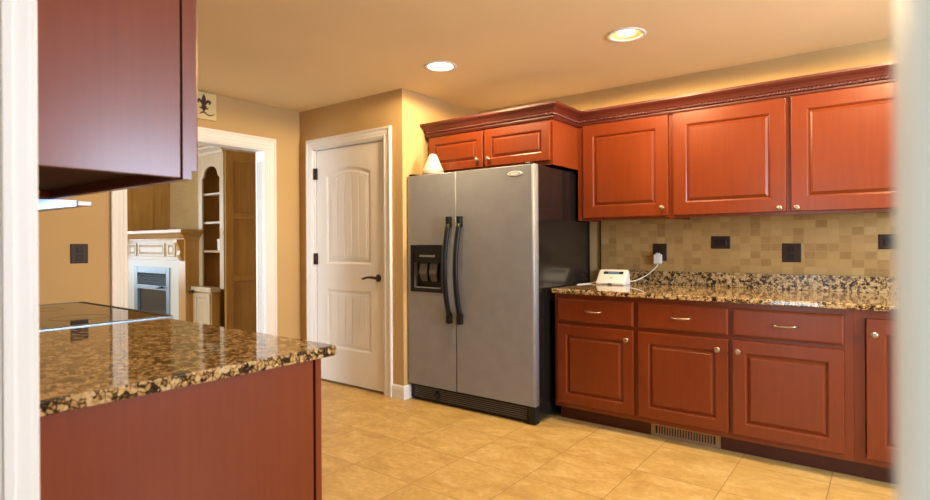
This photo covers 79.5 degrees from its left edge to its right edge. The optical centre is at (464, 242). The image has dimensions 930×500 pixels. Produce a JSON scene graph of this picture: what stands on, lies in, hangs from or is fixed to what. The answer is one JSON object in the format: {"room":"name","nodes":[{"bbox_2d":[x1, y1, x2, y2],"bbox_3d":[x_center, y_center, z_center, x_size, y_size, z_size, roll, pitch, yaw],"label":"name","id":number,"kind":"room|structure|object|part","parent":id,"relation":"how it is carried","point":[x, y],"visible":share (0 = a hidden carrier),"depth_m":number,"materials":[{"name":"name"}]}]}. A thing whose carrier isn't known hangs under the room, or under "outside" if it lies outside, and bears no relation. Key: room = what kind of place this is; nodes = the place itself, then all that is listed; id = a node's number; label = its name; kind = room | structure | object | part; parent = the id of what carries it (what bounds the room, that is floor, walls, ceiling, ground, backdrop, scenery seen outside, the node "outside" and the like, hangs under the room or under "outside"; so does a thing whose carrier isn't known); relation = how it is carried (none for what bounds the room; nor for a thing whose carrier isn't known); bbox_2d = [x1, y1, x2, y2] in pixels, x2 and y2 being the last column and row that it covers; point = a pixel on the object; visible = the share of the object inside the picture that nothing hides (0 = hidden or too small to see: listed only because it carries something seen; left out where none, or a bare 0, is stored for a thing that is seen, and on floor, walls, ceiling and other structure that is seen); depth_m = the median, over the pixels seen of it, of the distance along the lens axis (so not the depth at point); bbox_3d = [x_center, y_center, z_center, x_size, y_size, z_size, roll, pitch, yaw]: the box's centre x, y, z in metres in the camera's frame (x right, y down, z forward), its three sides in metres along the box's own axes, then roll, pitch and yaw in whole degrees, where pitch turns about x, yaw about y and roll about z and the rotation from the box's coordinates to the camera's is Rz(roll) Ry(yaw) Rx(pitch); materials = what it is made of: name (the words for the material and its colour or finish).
{"room":"kitchen","nodes":[
{"label":"kitchen","id":0,"kind":"room"},
{"bbox_2d":[39,301,172,330],"bbox_3d":[-1.958,0.778,2.415,1.045,0.916,0.929,0,0,37],"label":"cooktop","id":1,"kind":"object","parent":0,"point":[54,316],"visible":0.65,"depth_m":2.48,"materials":[{"name":"glass"}]},
{"bbox_3d":[-1.564,0.328,2.102,0.034,0.016,0.900,0,0,37],"label":"trim","id":2,"kind":"part","parent":1,"relation":"part of","materials":[{"name":"silver metal"}]},
{"bbox_3d":[-1.702,0.328,2.759,1.015,0.018,0.026,0,0,37],"label":"trim","id":3,"kind":"part","parent":1,"relation":"part of","materials":[{"name":"black plastic"}]},
{"bbox_2d":[38,90,300,338],"bbox_3d":[-2.452,0.019,4.031,0.115,2.440,2.928,0,0,37],"label":"wall","id":4,"kind":"structure","parent":0,"point":[60,281],"depth_m":4.54,"materials":[{"name":"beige paint"}]},
{"bbox_2d":[70,244,87,263],"bbox_3d":[-2.587,0.072,3.750,0.009,0.130,0.104,0,0,37],"label":"power outlet","id":5,"kind":"object","parent":4,"relation":"attached to","point":[78,253],"visible":1,"depth_m":3.75,"materials":[{"name":"brown plastic"}]},
{"bbox_2d":[76,255,82,259],"bbox_3d":[-2.585,0.100,3.748,0.004,0.034,0.040,0,0,37],"label":"receptacle","id":6,"kind":"object","parent":5,"relation":"attached to","point":[78,257],"depth_m":3.75,"materials":[{"name":"brown plastic"}]},
{"bbox_2d":[76,247,82,251],"bbox_3d":[-2.585,0.044,3.748,0.004,0.034,0.040,0,0,37],"label":"receptacle","id":7,"kind":"object","parent":5,"relation":"attached to","point":[78,249],"depth_m":3.75,"materials":[{"name":"brown plastic"}]},
{"bbox_2d":[110,127,276,335],"bbox_3d":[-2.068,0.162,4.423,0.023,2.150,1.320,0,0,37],"label":"trim","id":8,"kind":"structure","parent":4,"relation":"attached to","point":[118,199],"depth_m":4.68,"materials":[{"name":"white paint"}]},
{"bbox_2d":[197,91,215,120],"bbox_3d":[-2.070,-1.086,4.430,0.022,0.211,0.200,0,0,37],"label":"plaque","id":9,"kind":"object","parent":4,"relation":"attached to","point":[206,102],"visible":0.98,"depth_m":4.44,"materials":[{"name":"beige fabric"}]},
{"bbox_2d":[238,150,255,153],"bbox_3d":[-3.395,-0.065,8.397,6.655,2.620,0.100,0,0,37],"label":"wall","id":10,"kind":"structure","parent":0,"point":[238,150],"depth_m":8.17,"materials":[{"name":"beige paint"}]},
{"bbox_2d":[299,88,411,385],"bbox_3d":[-1.014,0.011,4.851,1.410,2.440,0.115,0,0,37],"label":"wall","id":11,"kind":"structure","parent":0,"point":[393,108],"depth_m":4.45,"materials":[{"name":"beige paint"}]},
{"bbox_2d":[313,141,382,391],"bbox_3d":[-1.011,0.192,4.779,0.860,2.037,0.097,0,0,37],"label":"door","id":12,"kind":"structure","parent":11,"relation":"in","point":[348,258],"depth_m":4.76,"materials":[{"name":"white paint"}]},
{"bbox_3d":[-0.999,-0.237,4.790,0.446,0.723,0.006,0,0,37],"label":"panel","id":13,"kind":"part","parent":12,"relation":"part of","materials":[{"name":"white paint"}]},
{"bbox_3d":[-0.994,0.663,4.790,0.446,0.403,0.006,0,0,37],"label":"panel","id":14,"kind":"part","parent":12,"relation":"part of","materials":[{"name":"white paint"}]},
{"bbox_3d":[-0.769,0.287,4.573,0.179,0.064,0.059,0,0,37],"label":"handle","id":15,"kind":"part","parent":12,"relation":"part of","materials":[{"name":"brown metal"}]},
{"bbox_2d":[306,126,392,397],"bbox_3d":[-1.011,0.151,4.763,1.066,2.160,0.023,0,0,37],"label":"trim","id":16,"kind":"structure","parent":11,"relation":"attached to","point":[385,132],"depth_m":4.49,"materials":[{"name":"white paint"}]},
{"bbox_2d":[412,91,477,174],"bbox_3d":[-0.190,0.006,4.867,0.115,2.440,0.905,0,0,37],"label":"wall","id":17,"kind":"structure","parent":0,"point":[425,109],"depth_m":4.58,"materials":[{"name":"beige paint"}]},
{"bbox_2d":[392,383,411,399],"bbox_3d":[-0.223,1.172,4.804,0.131,0.108,1.014,0,0,37],"label":"baseboard","id":18,"kind":"structure","parent":17,"relation":"attached to","point":[400,392],"depth_m":4.40,"materials":[{"name":"white paint"}]},
{"bbox_2d":[428,119,577,172],"bbox_3d":[0.367,-0.711,4.499,1.135,0.333,0.811,0,0,37],"label":"upper cabinet","id":19,"kind":"object","parent":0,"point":[552,143],"visible":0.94,"depth_m":4.10,"materials":[{"name":"brown wood"}]},
{"bbox_3d":[-0.075,-0.708,4.378,0.531,0.274,0.022,0,0,37],"label":"door","id":20,"kind":"part","parent":19,"relation":"part of","materials":[{"name":"brown wood"}]},
{"bbox_3d":[0.372,-0.710,4.040,0.542,0.274,0.022,0,0,37],"label":"door","id":21,"kind":"part","parent":19,"relation":"part of","materials":[{"name":"brown wood"}]},
{"bbox_3d":[0.835,-0.713,4.191,0.018,0.333,0.738,0,0,37],"label":"panel","id":22,"kind":"part","parent":19,"relation":"part of","materials":[{"name":"brown wood"}]},
{"bbox_2d":[420,61,892,137],"bbox_3d":[1.183,-0.918,3.880,3.295,0.107,0.812,0,0,37],"label":"crown molding","id":23,"kind":"structure","parent":19,"relation":"on","point":[880,73],"depth_m":3.73,"materials":[{"name":"brown wood"}]},
{"bbox_2d":[197,0,892,111],"bbox_3d":[-0.445,-1.312,1.208,6.755,0.200,7.600,0,0,37],"label":"ceiling","id":24,"kind":"structure","parent":0,"point":[293,55],"depth_m":3.39,"materials":[{"name":"paint"}]},
{"bbox_2d":[424,61,456,71],"bbox_3d":[-0.169,-1.210,3.840,0.226,0.008,0.226,0,0,37],"label":"recessed light","id":25,"kind":"object","parent":24,"relation":"in","point":[436,66],"visible":1,"depth_m":3.82,"materials":[{"name":"white paint"}]},
{"bbox_2d":[606,27,645,41],"bbox_3d":[0.943,-1.272,3.274,0.226,0.117,0.226,0,0,37],"label":"recessed light","id":26,"kind":"object","parent":24,"relation":"in","point":[628,34],"visible":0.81,"depth_m":3.29,"materials":[{"name":"white paint"}]},
{"bbox_2d":[321,379,895,499],"bbox_3d":[-0.430,1.278,1.208,6.755,0.100,7.600,0,0,37],"label":"floor","id":27,"kind":"structure","parent":0,"point":[376,446],"depth_m":3.09,"materials":[{"name":"tile"}]},
{"bbox_2d":[39,358,321,499],"bbox_3d":[-1.116,0.794,1.745,1.108,0.875,0.883,0,0,37],"label":"base cabinet","id":28,"kind":"object","parent":27,"relation":"on","point":[255,435],"visible":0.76,"depth_m":1.41,"materials":[{"name":"brown wood"}]},
{"bbox_2d":[39,318,335,416],"bbox_3d":[-1.114,0.340,1.737,1.123,0.032,0.879,0,0,37],"label":"countertop","id":29,"kind":"structure","parent":28,"relation":"on","point":[86,366],"depth_m":1.58,"materials":[{"name":"brown stone"}]},
{"bbox_3d":[-0.888,0.743,2.046,1.108,0.775,0.022,0,0,37],"label":"frame","id":30,"kind":"part","parent":28,"relation":"part of","materials":[{"name":"brown wood"}]},
{"bbox_2d":[407,162,589,424],"bbox_3d":[0.244,0.337,4.382,1.145,1.762,0.978,0,0,37],"label":"refrigerator","id":31,"kind":"object","parent":27,"relation":"on","point":[488,248],"visible":0.98,"depth_m":3.99,"materials":[{"name":"grey metal"}]},
{"bbox_3d":[-0.282,0.089,4.306,0.290,0.125,0.052,0,0,37],"label":"control panel","id":32,"kind":"part","parent":31,"relation":"part of","materials":[{"name":"black plastic"}]},
{"bbox_3d":[-0.243,0.288,4.288,0.483,1.627,0.065,0,0,37],"label":"freezer door","id":33,"kind":"part","parent":31,"relation":"part of","materials":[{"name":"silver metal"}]},
{"bbox_2d":[422,154,443,174],"bbox_3d":[-0.251,-0.612,4.381,0.168,0.172,0.168,0,0,37],"label":"diffuser","id":34,"kind":"object","parent":31,"relation":"on","point":[432,166],"visible":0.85,"depth_m":4.33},
{"bbox_3d":[-0.135,0.201,4.110,0.042,0.790,0.090,0,0,37],"label":"handle","id":35,"kind":"part","parent":31,"relation":"part of","materials":[{"name":"black plastic"}]},
{"bbox_3d":[-0.054,0.200,4.050,0.042,0.790,0.090,0,0,37],"label":"handle","id":36,"kind":"part","parent":31,"relation":"part of","materials":[{"name":"black plastic"}]},
{"bbox_3d":[0.217,0.285,3.940,0.653,1.627,0.065,0,0,37],"label":"fridge door","id":37,"kind":"part","parent":31,"relation":"part of","materials":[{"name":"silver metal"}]},
{"bbox_2d":[555,293,641,432],"bbox_3d":[1.066,0.781,3.977,0.572,0.876,0.810,0,0,37],"label":"base cabinet","id":38,"kind":"object","parent":27,"relation":"on","point":[596,336],"visible":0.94,"depth_m":3.67,"materials":[{"name":"brown wood"}]},
{"bbox_3d":[0.850,0.453,3.684,0.533,0.155,0.022,0,0,37],"label":"drawer","id":39,"kind":"part","parent":38,"relation":"part of","materials":[{"name":"brown wood"}]},
{"bbox_3d":[0.852,0.821,3.684,0.533,0.532,0.022,0,0,37],"label":"door","id":40,"kind":"part","parent":38,"relation":"part of","materials":[{"name":"brown wood"}]},
{"bbox_2d":[636,298,855,475],"bbox_3d":[1.744,0.777,3.464,1.125,0.876,0.810,0,0,37],"label":"base cabinet","id":41,"kind":"object","parent":27,"relation":"on","point":[774,382],"visible":0.97,"depth_m":3.11,"materials":[{"name":"brown wood"}]},
{"bbox_3d":[1.279,0.452,3.327,0.124,0.014,0.034,0,0,37],"label":"handle","id":42,"kind":"part","parent":41,"relation":"part of","materials":[{"name":"silver metal"}]},
{"bbox_3d":[1.294,0.450,3.347,0.522,0.155,0.022,0,0,37],"label":"drawer","id":43,"kind":"part","parent":41,"relation":"part of","materials":[{"name":"brown wood"}]},
{"bbox_3d":[1.296,0.819,3.347,0.522,0.532,0.022,0,0,37],"label":"door","id":44,"kind":"part","parent":41,"relation":"part of","materials":[{"name":"brown wood"}]},
{"bbox_2d":[651,423,720,448],"bbox_3d":[1.345,1.173,3.422,0.410,0.084,0.006,0,0,37],"label":"floor register","id":45,"kind":"object","parent":41,"relation":"attached to","point":[679,434],"visible":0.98,"depth_m":3.42,"materials":[{"name":"beige metal"}]},
{"bbox_2d":[657,425,712,443],"bbox_3d":[1.345,1.173,3.422,0.330,0.050,0.003,0,0,37],"label":"grille","id":46,"kind":"object","parent":45,"relation":"attached to","point":[679,434],"depth_m":3.42,"materials":[{"name":"beige metal"}]},
{"bbox_2d":[552,269,894,311],"bbox_3d":[1.757,0.273,3.461,2.315,0.130,0.799,0,0,37],"label":"countertop","id":47,"kind":"structure","parent":41,"relation":"on","point":[869,293],"depth_m":3.52,"materials":[{"name":"brown stone"}]},
{"bbox_2d":[577,269,629,284],"bbox_3d":[1.015,0.291,4.153,0.324,0.179,0.313,0,0,37],"label":"dock","id":48,"kind":"object","parent":47,"relation":"on","point":[606,276],"visible":0.96,"depth_m":4.16,"materials":[{"name":"white plastic"}]},
{"bbox_3d":[1.530,0.611,3.136,0.033,0.033,0.031,0,0,37],"label":"knob","id":49,"kind":"part","parent":41,"relation":"part of","materials":[{"name":"silver metal"}]},
{"bbox_3d":[1.715,0.449,2.998,0.124,0.014,0.034,0,0,37],"label":"handle","id":50,"kind":"part","parent":41,"relation":"part of","materials":[{"name":"silver metal"}]},
{"bbox_3d":[1.730,0.448,3.018,0.526,0.155,0.022,0,0,37],"label":"drawer","id":51,"kind":"part","parent":41,"relation":"part of","materials":[{"name":"brown wood"}]},
{"bbox_3d":[1.732,0.816,3.018,0.526,0.532,0.022,0,0,37],"label":"door","id":52,"kind":"part","parent":41,"relation":"part of","materials":[{"name":"brown wood"}]},
{"bbox_2d":[854,310,895,483],"bbox_3d":[2.428,0.773,2.947,0.589,0.876,0.810,0,0,37],"label":"base cabinet","id":53,"kind":"object","parent":27,"relation":"on","point":[874,437],"visible":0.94,"depth_m":2.78,"materials":[{"name":"brown wood"}]},
{"bbox_3d":[2.024,0.456,2.762,0.033,0.033,0.031,0,0,37],"label":"knob","id":54,"kind":"part","parent":53,"relation":"part of","materials":[{"name":"silver metal"}]},
{"bbox_3d":[2.217,0.728,2.651,0.509,0.702,0.022,0,0,37],"label":"door","id":55,"kind":"part","parent":53,"relation":"part of","materials":[{"name":"brown wood"}]},
{"bbox_2d":[629,253,661,281],"bbox_3d":[1.345,0.183,4.165,0.242,0.215,0.060,0,0,7],"label":"charger","id":56,"kind":"object","parent":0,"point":[657,258],"visible":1,"depth_m":4.14,"materials":[{"name":"white plastic"}]},
{"bbox_2d":[478,38,893,420],"bbox_3d":[2.247,-0.008,3.659,5.430,2.440,0.132,0,0,37],"label":"wall","id":57,"kind":"structure","parent":0,"point":[845,244],"depth_m":3.81,"materials":[{"name":"tile"}]},
{"bbox_2d":[600,221,600,268],"bbox_3d":[1.083,0.021,4.463,0.012,0.395,0.014,0,0,37],"label":"trim","id":58,"kind":"structure","parent":57,"relation":"attached to","point":[600,221],"depth_m":4.46,"materials":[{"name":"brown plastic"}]},
{"bbox_2d":[578,115,686,221],"bbox_3d":[1.215,-0.524,4.104,0.686,0.715,0.421,0,0,37],"label":"upper cabinet","id":59,"kind":"object","parent":57,"relation":"attached to","point":[625,167],"visible":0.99,"depth_m":3.95,"materials":[{"name":"brown wood"}]},
{"bbox_2d":[653,243,666,260],"bbox_3d":[1.454,0.070,4.171,0.102,0.130,0.009,0,0,37],"label":"power outlet","id":60,"kind":"object","parent":57,"relation":"attached to","point":[657,248],"visible":0.73,"depth_m":4.16,"materials":[{"name":"brown plastic"}]},
{"bbox_2d":[711,236,729,248],"bbox_3d":[1.790,-0.003,3.916,0.124,0.088,0.010,0,0,37],"label":"light switch","id":61,"kind":"object","parent":57,"relation":"attached to","point":[717,242],"visible":1,"depth_m":3.92,"materials":[{"name":"brown plastic"}]},
{"bbox_2d":[671,82,893,219],"bbox_3d":[2.031,-0.529,3.486,1.360,0.715,0.421,0,0,37],"label":"upper cabinet","id":62,"kind":"object","parent":57,"relation":"attached to","point":[829,151],"visible":0.92,"depth_m":3.35,"materials":[{"name":"brown wood"}]},
{"bbox_3d":[1.664,-0.528,3.553,0.659,0.682,0.022,0,0,37],"label":"door","id":63,"kind":"part","parent":62,"relation":"part of","materials":[{"name":"brown wood"}]},
{"bbox_3d":[2.202,-0.532,3.146,0.638,0.684,0.022,0,0,37],"label":"door","id":64,"kind":"part","parent":62,"relation":"part of","materials":[{"name":"brown wood"}]},
{"bbox_2d":[782,243,800,261],"bbox_3d":[2.136,0.065,3.655,0.108,0.124,0.009,0,0,37],"label":"power outlet","id":65,"kind":"object","parent":57,"relation":"attached to","point":[791,252],"visible":1,"depth_m":3.65,"materials":[{"name":"brown plastic"}]},
{"bbox_2d":[788,254,794,259],"bbox_3d":[2.134,0.092,3.654,0.040,0.034,0.004,0,0,37],"label":"receptacle","id":66,"kind":"object","parent":65,"relation":"attached to","point":[790,256],"depth_m":3.65,"materials":[{"name":"brown plastic"}]},
{"bbox_2d":[788,246,794,250],"bbox_3d":[2.134,0.037,3.654,0.040,0.034,0.004,0,0,37],"label":"receptacle","id":67,"kind":"object","parent":65,"relation":"attached to","point":[790,248],"depth_m":3.65,"materials":[{"name":"brown plastic"}]},
{"bbox_2d":[878,234,893,248],"bbox_3d":[2.549,-0.007,3.342,0.125,0.090,0.010,0,0,37],"label":"light switch","id":68,"kind":"object","parent":57,"relation":"attached to","point":[885,241],"visible":0.64,"depth_m":3.35,"materials":[{"name":"brown plastic"}]},
{"bbox_3d":[-5.120,1.307,6.197,6.745,0.095,7.100,0,0,37],"label":"floor","id":69,"kind":"structure","parent":0,"visible":0},
{"bbox_2d":[127,229,202,321],"bbox_3d":[-4.065,0.546,7.291,2.025,1.405,0.273,0,0,37],"label":"fireplace","id":70,"kind":"object","parent":69,"relation":"on","point":[163,265],"visible":0.76,"depth_m":7.04,"materials":[{"name":"white wood"}]},
{"bbox_3d":[-4.504,0.091,7.580,0.230,0.170,0.014,0,0,37],"label":"raised panel","id":71,"kind":"part","parent":70,"relation":"part of","materials":[{"name":"white wood"}]},
{"bbox_3d":[-4.066,0.088,7.248,0.730,0.170,0.014,0,0,37],"label":"raised panel","id":72,"kind":"part","parent":70,"relation":"part of","materials":[{"name":"white wood"}]},
{"bbox_3d":[-4.056,0.828,7.288,0.830,0.460,0.006,0,0,37],"label":"fire glass","id":73,"kind":"part","parent":70,"relation":"part of","materials":[{"name":"grey glass"}]},
{"bbox_2d":[127,171,198,230],"bbox_3d":[-3.828,-0.706,7.199,1.265,1.094,0.670,0,0,37],"label":"niche","id":74,"kind":"object","parent":70,"relation":"on","point":[168,206],"visible":0.3,"depth_m":7.59,"materials":[{"name":"beige wood"}]},
{"bbox_3d":[-4.322,-0.703,7.572,0.027,1.094,0.670,0,0,37],"label":"panel","id":75,"kind":"part","parent":74,"relation":"part of","materials":[{"name":"brown wood"}]},
{"bbox_3d":[-3.624,-0.707,7.452,1.245,1.094,0.020,0,0,37],"label":"panel","id":76,"kind":"part","parent":74,"relation":"part of","materials":[{"name":"beige wood"}]},
{"bbox_2d":[127,229,202,240],"bbox_3d":[-4.069,-0.094,7.291,2.025,0.125,0.272,0,0,37],"label":"mantel shelf","id":77,"kind":"object","parent":70,"relation":"attached to","point":[176,234],"depth_m":6.88,"materials":[{"name":"white wood"}]},
{"bbox_3d":[-3.639,0.086,6.925,0.200,0.170,0.014,0,0,37],"label":"raised panel","id":78,"kind":"part","parent":70,"relation":"part of","materials":[{"name":"white wood"}]},
{"bbox_2d":[189,144,256,331],"bbox_3d":[-2.749,0.026,7.064,0.582,2.430,1.229,0,0,37],"label":"bookcase","id":79,"kind":"object","parent":69,"relation":"on","point":[225,295],"visible":0.48,"depth_m":6.72,"materials":[{"name":"brown wood"}]},
{"bbox_3d":[-3.122,0.871,6.641,0.370,0.545,0.020,0,0,37],"label":"cupboard door","id":80,"kind":"part","parent":79,"relation":"part of","materials":[{"name":"white wood"}]},
{"bbox_3d":[-3.068,-1.122,6.657,0.576,0.130,0.075,0,0,37],"label":"cornice","id":81,"kind":"part","parent":79,"relation":"part of","materials":[{"name":"white wood"}]},
{"bbox_3d":[-2.888,-0.588,6.897,0.528,0.024,0.473,0,0,37],"label":"shelf","id":82,"kind":"part","parent":79,"relation":"part of","materials":[{"name":"white wood"}]},
{"bbox_3d":[-3.037,-0.273,6.696,0.570,1.630,0.020,0,0,37],"label":"arched frame","id":83,"kind":"part","parent":79,"relation":"part of","materials":[{"name":"white wood"}]},
{"bbox_3d":[-2.884,0.102,6.897,0.528,0.024,0.473,0,0,37],"label":"shelf","id":84,"kind":"part","parent":79,"relation":"part of","materials":[{"name":"white wood"}]},
{"bbox_3d":[-2.886,-0.243,6.897,0.528,0.024,0.473,0,0,37],"label":"shelf","id":85,"kind":"part","parent":79,"relation":"part of","materials":[{"name":"white wood"}]},
{"bbox_2d":[217,239,219,249],"bbox_3d":[-2.933,0.021,6.832,0.144,0.138,0.124,0,0,37],"label":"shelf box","id":86,"kind":"object","parent":79,"relation":"on","point":[218,240],"visible":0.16,"depth_m":6.81,"materials":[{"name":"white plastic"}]},
{"bbox_3d":[-2.476,0.074,6.957,0.018,2.330,1.070,0,0,37],"label":"rail","id":87,"kind":"part","parent":79,"relation":"part of","materials":[{"name":"brown wood"}]},
{"bbox_3d":[-2.489,0.074,6.967,0.014,2.330,1.070,0,0,37],"label":"panel","id":88,"kind":"part","parent":79,"relation":"part of","materials":[{"name":"brown wood"}]},
{"bbox_3d":[-0.735,0.009,0.794,6.530,2.440,0.164,0,0,37],"label":"wall","id":89,"kind":"structure","parent":0,"visible":0},
{"bbox_2d":[29,0,39,499],"bbox_3d":[-0.233,0.129,0.532,1.196,2.195,0.023,0,0,37],"label":"trim","id":90,"kind":"structure","parent":89,"relation":"attached to","point":[33,93],"depth_m":0.84,"materials":[{"name":"white paint"}]},
{"bbox_2d":[38,199,90,211],"bbox_3d":[-1.925,-0.115,2.130,1.040,0.066,0.524,0,0,37],"label":"range hood","id":91,"kind":"object","parent":89,"relation":"attached to","point":[43,204],"visible":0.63,"depth_m":1.96,"materials":[{"name":"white metal"}]},
{"bbox_2d":[37,0,197,198],"bbox_3d":[-1.160,-0.561,1.514,0.928,0.815,0.472,0,0,37],"label":"upper cabinet","id":92,"kind":"object","parent":89,"relation":"attached to","point":[117,79],"visible":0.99,"depth_m":1.27,"materials":[{"name":"brown wood"}]},
{"bbox_3d":[-0.855,-0.566,1.528,0.450,0.778,0.020,0,0,37],"label":"door","id":93,"kind":"part","parent":92,"relation":"part of","materials":[{"name":"brown wood"}]},
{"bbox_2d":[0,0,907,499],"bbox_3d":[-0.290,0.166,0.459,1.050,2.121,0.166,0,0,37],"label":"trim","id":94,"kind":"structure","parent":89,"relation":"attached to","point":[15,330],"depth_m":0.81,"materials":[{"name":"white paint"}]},
{"bbox_2d":[905,0,929,499],"bbox_3d":[-0.348,0.130,0.384,1.194,2.195,0.023,0,0,37],"label":"trim","id":95,"kind":"structure","parent":89,"relation":"attached to","point":[917,12],"depth_m":0.08,"materials":[{"name":"white paint"}]}
]}

